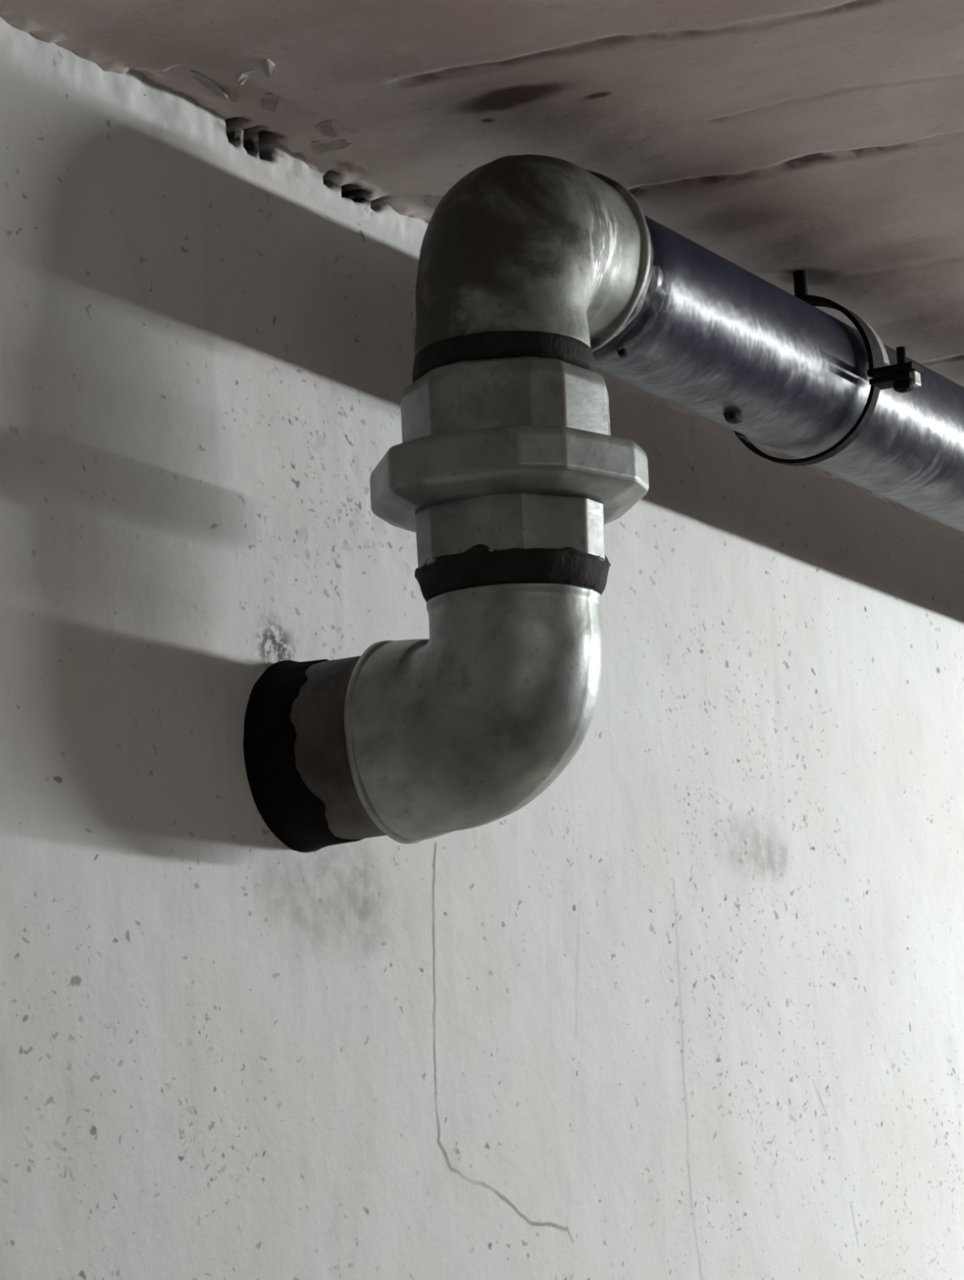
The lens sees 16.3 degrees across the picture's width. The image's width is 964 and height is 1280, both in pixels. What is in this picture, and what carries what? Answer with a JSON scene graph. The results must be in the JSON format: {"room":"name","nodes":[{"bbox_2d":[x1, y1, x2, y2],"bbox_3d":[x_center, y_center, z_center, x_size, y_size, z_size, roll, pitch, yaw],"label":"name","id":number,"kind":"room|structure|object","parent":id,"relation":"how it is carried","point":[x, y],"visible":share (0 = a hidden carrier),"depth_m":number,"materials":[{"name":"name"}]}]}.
{"room":"utility area","nodes":[
{"label":"utility area","id":0,"kind":"room"},
{"bbox_2d":[0,16,963,1279],"bbox_3d":[0.068,0.919,1.904,0.139,2.331,7.920,-9,-13,30],"label":"wall","id":1,"kind":"structure","parent":0,"point":[691,1007],"depth_m":1.79,"materials":[{"name":"paint"}]},
{"bbox_2d":[243,655,386,852],"bbox_3d":[-0.090,0.059,1.722,0.110,0.101,0.101,-9,-13,30],"label":"pipe stub","id":2,"kind":"object","parent":1,"relation":"attached to","point":[302,787],"visible":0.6,"depth_m":1.68,"materials":[{"name":"black rubber"}]},
{"bbox_2d":[343,582,603,844],"bbox_3d":[0.007,0.039,1.667,0.116,0.114,0.103,-9,-13,30],"label":"pipe elbow","id":3,"kind":"object","parent":2,"relation":"attached to","point":[463,726],"visible":1,"depth_m":1.64,"materials":[{"name":"grey metal"}]},
{"bbox_2d":[414,543,610,602],"bbox_3d":[0.015,-0.029,1.674,0.098,0.021,0.098,-9,-13,30],"label":"seal","id":4,"kind":"object","parent":3,"relation":"attached to","point":[477,566],"visible":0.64,"depth_m":1.63,"materials":[{"name":"black rubber"}]},
{"bbox_2d":[369,355,648,568],"bbox_3d":[0.013,-0.082,1.684,0.140,0.100,0.140,-9,-13,30],"label":"pipe union","id":5,"kind":"object","parent":4,"relation":"on","point":[522,452],"visible":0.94,"depth_m":1.64,"materials":[{"name":"grey metal"}]},
{"bbox_2d":[412,330,595,382],"bbox_3d":[0.010,-0.137,1.695,0.093,0.013,0.093,-9,-13,30],"label":"seal","id":6,"kind":"object","parent":5,"relation":"on","point":[509,344],"visible":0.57,"depth_m":1.66,"materials":[{"name":"black rubber"}]},
{"bbox_2d":[413,154,650,359],"bbox_3d":[0.015,-0.199,1.719,0.103,0.116,0.116,-9,-13,30],"label":"pipe elbow","id":7,"kind":"object","parent":6,"relation":"on","point":[531,242],"visible":0.77,"depth_m":1.68,"materials":[{"name":"grey metal"}]},
{"bbox_2d":[0,0,963,386],"bbox_3d":[1.691,-0.543,1.178,3.791,0.175,7.920,-9,-13,30],"label":"ceiling","id":8,"kind":"structure","parent":0,"point":[824,139],"depth_m":1.74,"materials":[{"name":"concrete"}]},
{"bbox_2d":[592,215,963,532],"bbox_3d":[0.760,0.007,2.960,0.097,0.097,2.809,-9,-13,30],"label":"pipe","id":9,"kind":"object","parent":8,"relation":"attached to","point":[705,335],"visible":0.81,"depth_m":1.92,"materials":[{"name":"grey metal"}]},
{"bbox_2d":[733,270,923,466],"bbox_3d":[0.203,-0.169,2.014,0.127,0.127,0.027,-9,-13,30],"label":"clamp","id":10,"kind":"object","parent":8,"relation":"attached to","point":[903,376],"visible":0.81,"depth_m":1.99,"materials":[{"name":"black metal"}]}
]}

